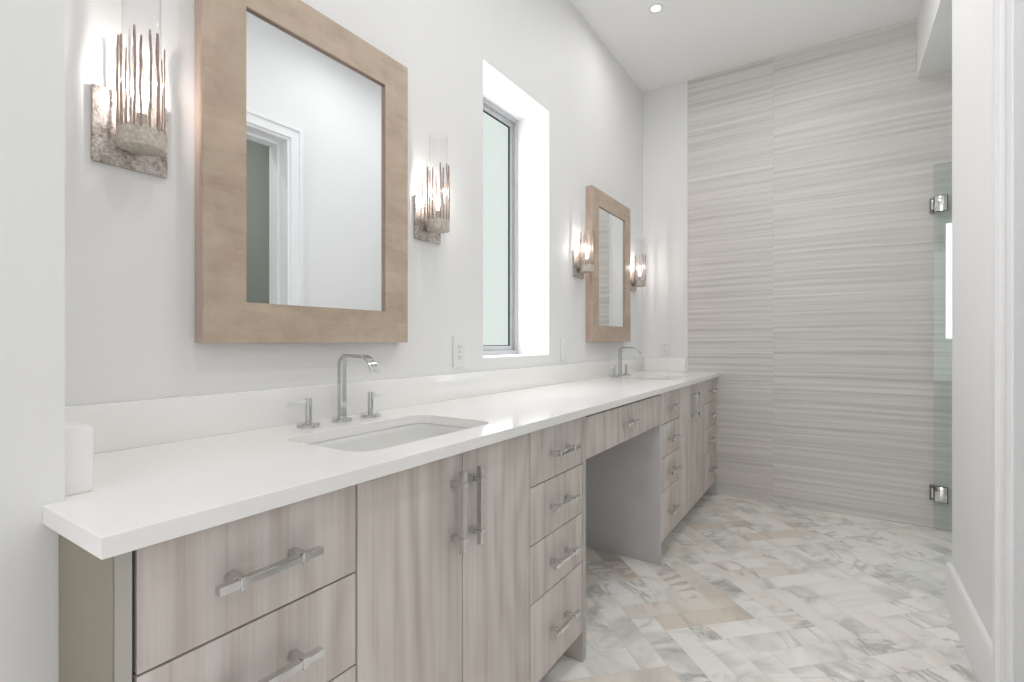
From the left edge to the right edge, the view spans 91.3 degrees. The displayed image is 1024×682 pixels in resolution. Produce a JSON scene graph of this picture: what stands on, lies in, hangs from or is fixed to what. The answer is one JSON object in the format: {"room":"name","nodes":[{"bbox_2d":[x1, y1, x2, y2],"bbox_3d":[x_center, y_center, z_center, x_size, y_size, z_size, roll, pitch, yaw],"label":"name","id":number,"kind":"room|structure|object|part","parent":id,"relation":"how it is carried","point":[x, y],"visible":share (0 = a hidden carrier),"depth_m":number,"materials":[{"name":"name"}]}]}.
{"room":"bathroom","nodes":[
{"label":"bathroom","id":0,"kind":"room"},
{"bbox_2d":[0,0,64,681],"bbox_3d":[-1.040,-0.426,0.473,0.360,3.120,0.857,0,0,33],"label":"wall","id":1,"kind":"structure","parent":0,"point":[32,32],"depth_m":0.70,"materials":[{"name":"paint"}]},
{"bbox_2d":[65,0,642,406],"bbox_3d":[-0.327,-0.426,2.201,0.330,3.120,4.532,0,0,33],"label":"wall","id":2,"kind":"structure","parent":0,"point":[130,234],"depth_m":1.87,"materials":[{"name":"paint"}]},
{"bbox_2d":[91,24,166,177],"bbox_3d":[-0.800,-0.575,1.077,0.101,0.393,0.140,0,0,33],"label":"wall sconce","id":3,"kind":"object","parent":2,"relation":"attached to","point":[128,132],"visible":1,"depth_m":1.06,"materials":[{"name":"silver metal"}]},
{"bbox_3d":[-0.822,-0.534,1.044,0.003,0.173,0.005,0,0,-34],"label":"rod","id":4,"kind":"part","parent":3,"relation":"part of","materials":[{"name":"silver metal"}]},
{"bbox_3d":[-0.831,-0.547,1.056,0.009,0.198,0.009,0,0,33],"label":"rod","id":5,"kind":"part","parent":3,"relation":"part of","materials":[{"name":"clear glass"}]},
{"bbox_3d":[-0.809,-0.542,1.036,0.008,0.188,0.006,0,0,33],"label":"rod","id":6,"kind":"part","parent":3,"relation":"part of","materials":[{"name":"clear glass"}]},
{"bbox_3d":[-0.796,-0.527,1.033,0.005,0.158,0.004,0,0,11],"label":"rod","id":7,"kind":"part","parent":3,"relation":"part of","materials":[{"name":"silver metal"}]},
{"bbox_3d":[-0.834,-0.527,1.081,0.007,0.158,0.008,0,0,11],"label":"rod","id":8,"kind":"part","parent":3,"relation":"part of","materials":[{"name":"silver metal"}]},
{"bbox_3d":[-0.829,-0.547,1.094,0.006,0.198,0.004,0,0,-34],"label":"rod","id":9,"kind":"part","parent":3,"relation":"part of","materials":[{"name":"silver metal"}]},
{"bbox_3d":[-0.781,-0.551,1.035,0.007,0.206,0.005,0,0,11],"label":"rod","id":10,"kind":"part","parent":3,"relation":"part of","materials":[{"name":"silver metal"}]},
{"bbox_3d":[-0.772,-0.542,1.040,0.006,0.188,0.006,0,0,33],"label":"rod","id":11,"kind":"part","parent":3,"relation":"part of","materials":[{"name":"silver metal"}]},
{"bbox_3d":[-0.794,-0.515,1.074,0.022,0.058,0.022,0,0,33],"label":"bulb","id":12,"kind":"part","parent":3,"relation":"part of","materials":[{"name":"white glass"}]},
{"bbox_3d":[-0.818,-0.527,1.107,0.006,0.158,0.005,0,0,-34],"label":"rod","id":13,"kind":"part","parent":3,"relation":"part of","materials":[{"name":"clear glass"}]},
{"bbox_3d":[-0.760,-0.551,1.052,0.006,0.206,0.008,0,0,33],"label":"rod","id":14,"kind":"part","parent":3,"relation":"part of","materials":[{"name":"silver metal"}]},
{"bbox_3d":[-0.793,-0.527,1.114,0.010,0.158,0.007,0,0,11],"label":"rod","id":15,"kind":"part","parent":3,"relation":"part of","materials":[{"name":"silver metal"}]},
{"bbox_3d":[-0.754,-0.551,1.066,0.008,0.206,0.009,0,0,11],"label":"rod","id":16,"kind":"part","parent":3,"relation":"part of","materials":[{"name":"silver metal"}]},
{"bbox_3d":[-0.778,-0.527,1.111,0.006,0.158,0.008,0,0,-34],"label":"rod","id":17,"kind":"part","parent":3,"relation":"part of","materials":[{"name":"silver metal"}]},
{"bbox_3d":[-0.754,-0.527,1.078,0.004,0.158,0.006,0,0,33],"label":"rod","id":18,"kind":"part","parent":3,"relation":"part of","materials":[{"name":"silver metal"}]},
{"bbox_3d":[-0.757,-0.542,1.090,0.005,0.188,0.006,0,0,33],"label":"rod","id":19,"kind":"part","parent":3,"relation":"part of","materials":[{"name":"silver metal"}]},
{"bbox_2d":[195,0,407,342],"bbox_3d":[-0.568,-0.477,1.486,0.043,0.964,0.676,0,0,33],"label":"framed mirror","id":20,"kind":"object","parent":2,"relation":"attached to","point":[301,122],"visible":1,"depth_m":1.41,"materials":[{"name":"wood"}]},
{"bbox_2d":[246,9,382,310],"bbox_3d":[-0.560,-0.477,1.481,0.004,0.754,0.466,0,0,33],"label":"mirror glass","id":21,"kind":"object","parent":20,"relation":"attached to","point":[314,115],"depth_m":1.44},
{"bbox_2d":[65,358,643,453],"bbox_3d":[0.060,0.183,2.473,0.019,0.101,3.612,0,0,33],"label":"backsplash","id":22,"kind":"structure","parent":2,"relation":"attached to","point":[139,423],"depth_m":1.37,"materials":[{"name":"white stone"}]},
{"bbox_2d":[414,162,449,243],"bbox_3d":[-0.281,-0.575,1.874,0.101,0.393,0.140,0,0,33],"label":"wall sconce","id":23,"kind":"object","parent":2,"relation":"attached to","point":[429,225],"visible":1,"depth_m":1.85,"materials":[{"name":"silver metal"}]},
{"bbox_3d":[-0.312,-0.547,1.853,0.007,0.198,0.009,0,0,11],"label":"rod","id":24,"kind":"part","parent":23,"relation":"part of","materials":[{"name":"silver metal"}]},
{"bbox_3d":[-0.302,-0.534,1.841,0.003,0.173,0.005,0,0,-34],"label":"rod","id":25,"kind":"part","parent":23,"relation":"part of","materials":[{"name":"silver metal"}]},
{"bbox_3d":[-0.290,-0.542,1.833,0.008,0.188,0.006,0,0,33],"label":"rod","id":26,"kind":"part","parent":23,"relation":"part of","materials":[{"name":"glass"}]},
{"bbox_3d":[-0.277,-0.527,1.830,0.005,0.158,0.004,0,0,11],"label":"rod","id":27,"kind":"part","parent":23,"relation":"part of","materials":[{"name":"glass"}]},
{"bbox_3d":[-0.275,-0.515,1.870,0.022,0.058,0.022,0,0,33],"label":"bulb","id":28,"kind":"part","parent":23,"relation":"part of","materials":[{"name":"white glass"}]},
{"bbox_3d":[-0.262,-0.551,1.832,0.007,0.206,0.006,0,0,33],"label":"rod","id":29,"kind":"part","parent":23,"relation":"part of","materials":[{"name":"silver metal"}]},
{"bbox_3d":[-0.253,-0.542,1.837,0.006,0.188,0.006,0,0,33],"label":"rod","id":30,"kind":"part","parent":23,"relation":"part of","materials":[{"name":"glass"}]},
{"bbox_3d":[-0.259,-0.527,1.908,0.006,0.158,0.008,0,0,-34],"label":"rod","id":31,"kind":"part","parent":23,"relation":"part of","materials":[{"name":"silver metal"}]},
{"bbox_3d":[-0.241,-0.551,1.849,0.006,0.206,0.008,0,0,33],"label":"rod","id":32,"kind":"part","parent":23,"relation":"part of","materials":[{"name":"silver metal"}]},
{"bbox_3d":[-0.235,-0.551,1.863,0.008,0.206,0.010,0,0,33],"label":"rod","id":33,"kind":"part","parent":23,"relation":"part of","materials":[{"name":"silver metal"}]},
{"bbox_2d":[453,337,464,366],"bbox_3d":[-0.217,0.045,2.058,0.008,0.124,0.074,0,0,33],"label":"wall outlet","id":34,"kind":"object","parent":2,"relation":"attached to","point":[458,342],"visible":1,"depth_m":2.05,"materials":[{"name":"plastic"}]},
{"bbox_2d":[457,343,461,349],"bbox_3d":[-0.215,0.024,2.057,0.001,0.027,0.033,0,0,33],"label":"socket","id":35,"kind":"object","parent":34,"relation":"attached to","point":[459,345],"depth_m":2.06,"materials":[{"name":"plastic"}]},
{"bbox_2d":[457,354,461,360],"bbox_3d":[-0.215,0.067,2.057,0.001,0.027,0.033,0,0,33],"label":"socket","id":36,"kind":"object","parent":34,"relation":"attached to","point":[459,356],"depth_m":2.06,"materials":[{"name":"plastic"}]},
{"bbox_2d":[483,97,517,355],"bbox_3d":[-0.164,-0.584,2.586,0.075,1.315,0.601,0,0,33],"label":"window","id":37,"kind":"structure","parent":2,"relation":"in","point":[500,129],"depth_m":2.72,"materials":[{"name":"metal"}]},
{"bbox_3d":[-0.161,-0.584,2.585,0.008,1.215,0.501,0,0,33],"label":"pane","id":38,"kind":"part","parent":37,"relation":"part of","materials":[{"name":"green"}]},
{"bbox_2d":[560,339,566,360],"bbox_3d":[0.295,0.051,2.845,0.008,0.124,0.074,0,0,33],"label":"wall switch","id":39,"kind":"object","parent":2,"relation":"attached to","point":[563,342],"visible":1,"depth_m":2.83,"materials":[{"name":"plastic"}]},
{"bbox_2d":[573,231,593,278],"bbox_3d":[0.438,-0.575,2.979,0.101,0.393,0.140,0,0,33],"label":"wall sconce","id":40,"kind":"object","parent":2,"relation":"attached to","point":[579,268],"visible":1,"depth_m":2.96,"materials":[{"name":"silver metal"}]},
{"bbox_3d":[0.408,-0.547,2.957,0.007,0.198,0.009,0,0,11],"label":"rod","id":41,"kind":"part","parent":40,"relation":"part of","materials":[{"name":"silver metal"}]},
{"bbox_3d":[0.467,-0.542,2.941,0.006,0.188,0.006,0,0,33],"label":"rod","id":42,"kind":"part","parent":40,"relation":"part of","materials":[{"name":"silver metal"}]},
{"bbox_2d":[586,185,629,341],"bbox_3d":[0.660,-0.477,3.372,0.043,0.964,0.676,0,0,33],"label":"framed mirror","id":43,"kind":"object","parent":2,"relation":"attached to","point":[608,286],"visible":0.95,"depth_m":3.29,"materials":[{"name":"wood"}]},
{"bbox_2d":[599,207,623,326],"bbox_3d":[0.668,-0.477,3.367,0.004,0.754,0.466,0,0,33],"label":"mirror glass","id":44,"kind":"object","parent":43,"relation":"attached to","point":[611,224],"depth_m":3.36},
{"bbox_2d":[630,254,645,291],"bbox_3d":[0.957,-0.575,3.775,0.101,0.393,0.140,0,0,33],"label":"wall sconce","id":45,"kind":"object","parent":2,"relation":"attached to","point":[634,283],"visible":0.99,"depth_m":3.76,"materials":[{"name":"silver metal"}]},
{"bbox_2d":[570,0,920,92],"bbox_3d":[-0.201,-2.036,0.717,4.700,0.100,7.082,0,0,33],"label":"ceiling","id":46,"kind":"structure","parent":0,"point":[687,40],"depth_m":3.17,"materials":[{"name":"paint"}]},
{"bbox_2d":[648,3,663,13],"bbox_3d":[0.859,-1.983,2.985,0.092,0.006,0.092,0,0,33],"label":"recessed light","id":47,"kind":"object","parent":46,"relation":"in","point":[655,8],"visible":1,"depth_m":2.98,"materials":[{"name":"paint"}]},
{"bbox_2d":[541,494,976,681],"bbox_3d":[-0.201,1.184,0.717,4.500,0.100,6.882,0,0,33],"label":"floor","id":48,"kind":"structure","parent":0,"point":[741,590],"depth_m":2.17,"materials":[{"name":"stone"}]},
{"bbox_2d":[59,534,131,681],"bbox_3d":[-0.571,0.698,0.682,0.194,0.872,0.020,0,0,33],"label":"end panel","id":49,"kind":"object","parent":48,"relation":"on","point":[95,594],"visible":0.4,"depth_m":0.65,"materials":[{"name":"laminate"}]},
{"bbox_2d":[132,485,354,681],"bbox_3d":[-0.601,0.698,0.927,0.593,0.872,0.350,0,0,33],"label":"drawers","id":50,"kind":"object","parent":48,"relation":"on","point":[267,596],"visible":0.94,"depth_m":0.77,"materials":[{"name":"beige laminate"}]},
{"bbox_3d":[-0.394,0.517,0.792,0.018,0.168,0.347,0,0,33],"label":"drawer","id":51,"kind":"part","parent":50,"relation":"part of","materials":[{"name":"beige wood"}]},
{"bbox_3d":[-0.373,0.348,0.772,0.040,0.018,0.168,0,0,33],"label":"handle","id":52,"kind":"part","parent":50,"relation":"part of","materials":[{"name":"silver metal"}]},
{"bbox_3d":[-0.373,0.517,0.772,0.040,0.018,0.168,0,0,33],"label":"handle","id":53,"kind":"part","parent":50,"relation":"part of","materials":[{"name":"silver metal"}]},
{"bbox_3d":[-0.394,0.690,0.792,0.018,0.169,0.347,0,0,33],"label":"drawer","id":54,"kind":"part","parent":50,"relation":"part of","materials":[{"name":"beige wood"}]},
{"bbox_2d":[353,433,529,681],"bbox_3d":[-0.333,0.698,1.338,0.593,0.872,0.627,0,0,33],"label":"base cabinet","id":55,"kind":"object","parent":48,"relation":"on","point":[442,571],"visible":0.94,"depth_m":1.15,"materials":[{"name":"beige laminate"}]},
{"bbox_3d":[-0.212,0.646,1.072,0.018,0.756,0.310,0,0,33],"label":"door","id":56,"kind":"part","parent":55,"relation":"part of","materials":[{"name":"beige wood"}]},
{"bbox_3d":[-0.121,0.395,1.157,0.040,0.188,0.018,0,0,33],"label":"handle","id":57,"kind":"part","parent":55,"relation":"part of","materials":[{"name":"silver metal"}]},
{"bbox_3d":[-0.085,0.395,1.213,0.040,0.188,0.018,0,0,33],"label":"handle","id":58,"kind":"part","parent":55,"relation":"part of","materials":[{"name":"silver metal"}]},
{"bbox_3d":[-0.040,0.646,1.335,0.018,0.756,0.310,0,0,33],"label":"door","id":59,"kind":"part","parent":55,"relation":"part of","materials":[{"name":"beige wood"}]},
{"bbox_2d":[530,417,581,681],"bbox_3d":[-0.064,0.698,1.752,0.593,0.872,0.356,0,0,33],"label":"drawer stack","id":60,"kind":"object","parent":48,"relation":"on","point":[556,450],"visible":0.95,"depth_m":1.58,"materials":[{"name":"beige laminate"}]},
{"bbox_3d":[0.143,0.901,1.617,0.018,0.246,0.354,0,0,33],"label":"drawer","id":61,"kind":"part","parent":60,"relation":"part of","materials":[{"name":"beige wood"}]},
{"bbox_3d":[0.143,0.690,1.617,0.018,0.169,0.354,0,0,33],"label":"drawer","id":62,"kind":"part","parent":60,"relation":"part of","materials":[{"name":"beige wood"}]},
{"bbox_3d":[0.143,0.517,1.617,0.018,0.168,0.354,0,0,33],"label":"drawer","id":63,"kind":"part","parent":60,"relation":"part of","materials":[{"name":"beige wood"}]},
{"bbox_3d":[0.143,0.348,1.617,0.018,0.161,0.354,0,0,33],"label":"drawer","id":64,"kind":"part","parent":60,"relation":"part of","materials":[{"name":"beige wood"}]},
{"bbox_3d":[0.168,0.901,1.601,0.040,0.018,0.168,0,0,33],"label":"handle","id":65,"kind":"part","parent":60,"relation":"part of","materials":[{"name":"silver metal"}]},
{"bbox_3d":[0.168,0.690,1.601,0.040,0.018,0.168,0,0,33],"label":"handle","id":66,"kind":"part","parent":60,"relation":"part of","materials":[{"name":"silver metal"}]},
{"bbox_3d":[0.168,0.517,1.601,0.040,0.018,0.168,0,0,33],"label":"handle","id":67,"kind":"part","parent":60,"relation":"part of","materials":[{"name":"silver metal"}]},
{"bbox_3d":[0.168,0.348,1.601,0.040,0.018,0.168,0,0,33],"label":"handle","id":68,"kind":"part","parent":60,"relation":"part of","materials":[{"name":"silver metal"}]},
{"bbox_2d":[563,416,585,662],"bbox_3d":[0.025,0.698,1.925,0.552,0.872,0.026,0,0,33],"label":"gable panel","id":69,"kind":"object","parent":48,"relation":"on","point":[577,649],"visible":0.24,"depth_m":1.78,"materials":[{"name":"beige laminate"}]},
{"bbox_2d":[586,394,660,564],"bbox_3d":[0.523,0.698,2.690,0.552,0.872,0.021,0,0,33],"label":"gable panel","id":70,"kind":"object","parent":48,"relation":"on","point":[623,481],"visible":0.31,"depth_m":2.62,"materials":[{"name":"laminate"}]},
{"bbox_2d":[661,388,681,542],"bbox_3d":[0.640,0.698,2.832,0.593,0.872,0.341,0,0,33],"label":"base cabinet","id":71,"kind":"object","parent":48,"relation":"on","point":[670,467],"visible":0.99,"depth_m":2.66,"materials":[{"name":"beige laminate"}]},
{"bbox_3d":[0.847,0.901,2.697,0.018,0.246,0.338,0,0,33],"label":"drawer","id":72,"kind":"part","parent":71,"relation":"part of","materials":[{"name":"beige wood"}]},
{"bbox_3d":[0.847,0.690,2.697,0.018,0.169,0.338,0,0,33],"label":"drawer","id":73,"kind":"part","parent":71,"relation":"part of","materials":[{"name":"beige wood"}]},
{"bbox_3d":[0.847,0.517,2.697,0.018,0.168,0.338,0,0,33],"label":"drawer","id":74,"kind":"part","parent":71,"relation":"part of","materials":[{"name":"beige wood"}]},
{"bbox_3d":[0.847,0.348,2.697,0.018,0.161,0.338,0,0,33],"label":"drawer","id":75,"kind":"part","parent":71,"relation":"part of","materials":[{"name":"beige wood"}]},
{"bbox_3d":[0.871,0.901,2.681,0.040,0.018,0.168,0,0,33],"label":"handle","id":76,"kind":"part","parent":71,"relation":"part of","materials":[{"name":"silver metal"}]},
{"bbox_3d":[0.871,0.690,2.681,0.040,0.018,0.168,0,0,33],"label":"handle","id":77,"kind":"part","parent":71,"relation":"part of","materials":[{"name":"silver metal"}]},
{"bbox_3d":[0.871,0.517,2.681,0.040,0.018,0.168,0,0,33],"label":"handle","id":78,"kind":"part","parent":71,"relation":"part of","materials":[{"name":"silver metal"}]},
{"bbox_3d":[0.871,0.348,2.681,0.040,0.018,0.168,0,0,33],"label":"handle","id":79,"kind":"part","parent":71,"relation":"part of","materials":[{"name":"silver metal"}]},
{"bbox_2d":[666,381,703,537],"bbox_3d":[0.907,0.698,3.242,0.593,0.872,0.635,0,0,33],"label":"base cabinet","id":80,"kind":"object","parent":48,"relation":"on","point":[691,412],"visible":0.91,"depth_m":3.05,"materials":[{"name":"beige laminate"}]},
{"bbox_3d":[1.028,0.646,2.974,0.018,0.756,0.314,0,0,33],"label":"door","id":81,"kind":"part","parent":80,"relation":"part of","materials":[{"name":"beige wood"}]},
{"bbox_3d":[1.119,0.395,3.062,0.040,0.188,0.018,0,0,33],"label":"handle","id":82,"kind":"part","parent":80,"relation":"part of","materials":[{"name":"silver metal"}]},
{"bbox_3d":[1.155,0.395,3.117,0.040,0.188,0.018,0,0,33],"label":"handle","id":83,"kind":"part","parent":80,"relation":"part of","materials":[{"name":"silver metal"}]},
{"bbox_3d":[1.201,0.646,3.241,0.018,0.756,0.314,0,0,33],"label":"door","id":84,"kind":"part","parent":80,"relation":"part of","materials":[{"name":"beige wood"}]},
{"bbox_2d":[693,378,717,506],"bbox_3d":[1.181,0.698,3.663,0.593,0.872,0.366,0,0,33],"label":"base cabinet","id":85,"kind":"object","parent":48,"relation":"on","point":[710,390],"visible":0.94,"depth_m":3.50,"materials":[{"name":"beige laminate"}]},
{"bbox_2d":[42,358,718,559],"bbox_3d":[0.281,0.197,2.301,0.575,0.129,3.699,0,0,33],"label":"countertop","id":86,"kind":"structure","parent":85,"relation":"on","point":[139,474],"depth_m":1.11,"materials":[{"name":"white stone"}]},
{"bbox_2d":[286,354,386,427],"bbox_3d":[-0.453,0.136,1.432,0.169,0.196,0.349,0,0,33],"label":"widespread faucet","id":87,"kind":"object","parent":86,"relation":"on","point":[342,361],"visible":1,"depth_m":1.46,"materials":[{"name":"silver metal"}]},
{"bbox_3d":[-0.578,0.170,1.339,0.005,0.016,0.058,0,0,33],"label":"lever","id":88,"kind":"part","parent":87,"relation":"part of","materials":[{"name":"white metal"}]},
{"bbox_3d":[-0.557,0.196,1.370,0.060,0.076,0.060,0,0,33],"label":"handle","id":89,"kind":"part","parent":87,"relation":"part of","materials":[{"name":"silver metal"}]},
{"bbox_3d":[-0.443,0.136,1.431,0.151,0.196,0.027,0,0,33],"label":"spout","id":90,"kind":"part","parent":87,"relation":"part of","materials":[{"name":"silver metal"}]},
{"bbox_3d":[-0.439,0.196,1.552,0.060,0.076,0.060,0,0,33],"label":"handle","id":91,"kind":"part","parent":87,"relation":"part of","materials":[{"name":"silver metal"}]},
{"bbox_3d":[-0.419,0.170,1.583,0.005,0.016,0.058,0,0,33],"label":"lever","id":92,"kind":"part","parent":87,"relation":"part of","materials":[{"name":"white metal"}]},
{"bbox_2d":[310,423,468,451],"bbox_3d":[-0.302,0.330,1.322,0.320,0.137,0.510,0,0,33],"label":"undermount sink","id":93,"kind":"object","parent":86,"relation":"in","point":[395,436],"visible":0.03,"depth_m":1.49,"materials":[{"name":"ceramic"}]},
{"bbox_2d":[586,395,659,458],"bbox_3d":[0.311,0.345,2.285,0.547,0.155,0.886,0,0,33],"label":"drawer","id":94,"kind":"object","parent":86,"relation":"attached to","point":[606,429],"visible":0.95,"depth_m":2.06,"materials":[{"name":"beige laminate"}]},
{"bbox_3d":[0.512,0.348,2.130,0.040,0.018,0.168,0,0,33],"label":"handle","id":95,"kind":"part","parent":94,"relation":"part of","materials":[{"name":"silver metal"}]},
{"bbox_2d":[610,347,640,376],"bbox_3d":[0.771,0.136,3.324,0.169,0.196,0.349,0,0,33],"label":"widespread faucet","id":96,"kind":"object","parent":86,"relation":"on","point":[620,348],"visible":1,"depth_m":3.35,"materials":[{"name":"silver metal"}]},
{"bbox_3d":[0.667,0.196,3.262,0.060,0.076,0.060,0,0,33],"label":"handle","id":97,"kind":"part","parent":96,"relation":"part of","materials":[{"name":"silver metal"}]},
{"bbox_3d":[0.781,0.136,3.322,0.151,0.196,0.027,0,0,33],"label":"spout","id":98,"kind":"part","parent":96,"relation":"part of","materials":[{"name":"silver metal"}]},
{"bbox_2d":[640,378,675,380],"bbox_3d":[0.935,0.330,3.222,0.320,0.137,0.510,0,0,33],"label":"undermount sink","id":99,"kind":"object","parent":86,"relation":"in","point":[647,378],"visible":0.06,"depth_m":3.45,"materials":[{"name":"ceramic"}]},
{"bbox_3d":[1.389,0.901,3.529,0.018,0.246,0.363,0,0,33],"label":"drawer","id":100,"kind":"part","parent":85,"relation":"part of","materials":[{"name":"beige wood"}]},
{"bbox_3d":[1.389,0.690,3.529,0.018,0.169,0.363,0,0,33],"label":"drawer","id":101,"kind":"part","parent":85,"relation":"part of","materials":[{"name":"beige wood"}]},
{"bbox_3d":[1.389,0.517,3.529,0.018,0.168,0.363,0,0,33],"label":"drawer","id":102,"kind":"part","parent":85,"relation":"part of","materials":[{"name":"beige wood"}]},
{"bbox_3d":[1.389,0.348,3.529,0.018,0.161,0.363,0,0,33],"label":"drawer","id":103,"kind":"part","parent":85,"relation":"part of","materials":[{"name":"beige wood"}]},
{"bbox_3d":[1.413,0.901,3.513,0.040,0.018,0.168,0,0,33],"label":"handle","id":104,"kind":"part","parent":85,"relation":"part of","materials":[{"name":"silver metal"}]},
{"bbox_3d":[1.413,0.690,3.513,0.040,0.018,0.168,0,0,33],"label":"handle","id":105,"kind":"part","parent":85,"relation":"part of","materials":[{"name":"silver metal"}]},
{"bbox_3d":[1.413,0.517,3.513,0.040,0.018,0.168,0,0,33],"label":"handle","id":106,"kind":"part","parent":85,"relation":"part of","materials":[{"name":"silver metal"}]},
{"bbox_2d":[705,377,715,494],"bbox_3d":[1.274,0.698,3.843,0.551,0.872,0.032,0,0,33],"label":"filler panel","id":107,"kind":"object","parent":48,"relation":"on","point":[711,490],"visible":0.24,"depth_m":3.69,"materials":[{"name":"laminate"}]},
{"bbox_2d":[643,18,951,530],"bbox_3d":[2.275,-0.426,3.282,3.350,3.120,0.120,0,0,33],"label":"wall","id":108,"kind":"structure","parent":0,"point":[816,247],"depth_m":3.36,"materials":[{"name":"tile"}]},
{"bbox_2d":[661,340,669,355],"bbox_3d":[1.197,0.051,3.908,0.074,0.124,0.008,0,0,33],"label":"wall outlet","id":109,"kind":"object","parent":108,"relation":"attached to","point":[665,344],"visible":1,"depth_m":3.90,"materials":[{"name":"plastic"}]},
{"bbox_2d":[686,81,687,371],"bbox_3d":[1.340,-0.875,3.828,0.010,2.219,0.027,0,0,33],"label":"trim","id":110,"kind":"structure","parent":108,"relation":"attached to","point":[686,81],"depth_m":3.82,"materials":[{"name":"paint"}]},
{"bbox_2d":[930,162,951,531],"bbox_3d":[2.747,0.035,2.796,0.038,2.175,0.642,0,0,-45],"label":"shower glass door","id":111,"kind":"structure","parent":108,"relation":"attached to","point":[938,203],"depth_m":2.97,"materials":[{"name":"clear"}]},
{"bbox_3d":[2.533,0.913,3.019,0.026,0.090,0.022,0,0,-45],"label":"hinge plate","id":112,"kind":"part","parent":111,"relation":"part of","materials":[{"name":"metal"}]},
{"bbox_3d":[2.533,-0.818,3.019,0.026,0.090,0.022,0,0,-45],"label":"hinge plate","id":113,"kind":"part","parent":111,"relation":"part of","materials":[{"name":"metal"}]},
{"bbox_2d":[945,221,951,339],"bbox_3d":[2.840,-0.363,2.914,0.502,0.711,0.060,0,0,33],"label":"window","id":114,"kind":"structure","parent":108,"relation":"in","point":[948,225],"depth_m":3.03,"materials":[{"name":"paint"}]},
{"bbox_2d":[917,0,951,78],"bbox_3d":[2.715,-1.798,2.248,1.284,0.375,1.132,0,0,33],"label":"wall header","id":115,"kind":"structure","parent":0,"point":[934,17],"depth_m":2.77,"materials":[{"name":"paint"}]},
{"bbox_2d":[952,0,992,642],"bbox_3d":[0.369,-0.425,-0.360,0.200,3.121,5.800,0,0,33],"label":"wall","id":116,"kind":"structure","parent":0,"point":[972,20],"depth_m":1.79,"materials":[{"name":"paint"}]},
{"bbox_2d":[946,562,992,681],"bbox_3d":[1.731,1.040,1.747,0.218,0.188,0.818,0,0,33],"label":"baseboard","id":117,"kind":"structure","parent":116,"relation":"attached to","point":[976,642],"depth_m":1.78,"materials":[{"name":"paint"}]},
{"bbox_2d":[993,0,1023,681],"bbox_3d":[1.211,-0.125,0.954,0.228,2.518,1.076,0,0,33],"label":"door frame","id":118,"kind":"structure","parent":116,"relation":"in","point":[1008,15],"depth_m":1.39,"materials":[{"name":"paint"}]},
{"bbox_3d":[1.130,-0.125,1.006,0.016,2.518,1.076,0,0,33],"label":"casing","id":119,"kind":"part","parent":118,"relation":"part of","materials":[{"name":"paint"}]}
]}

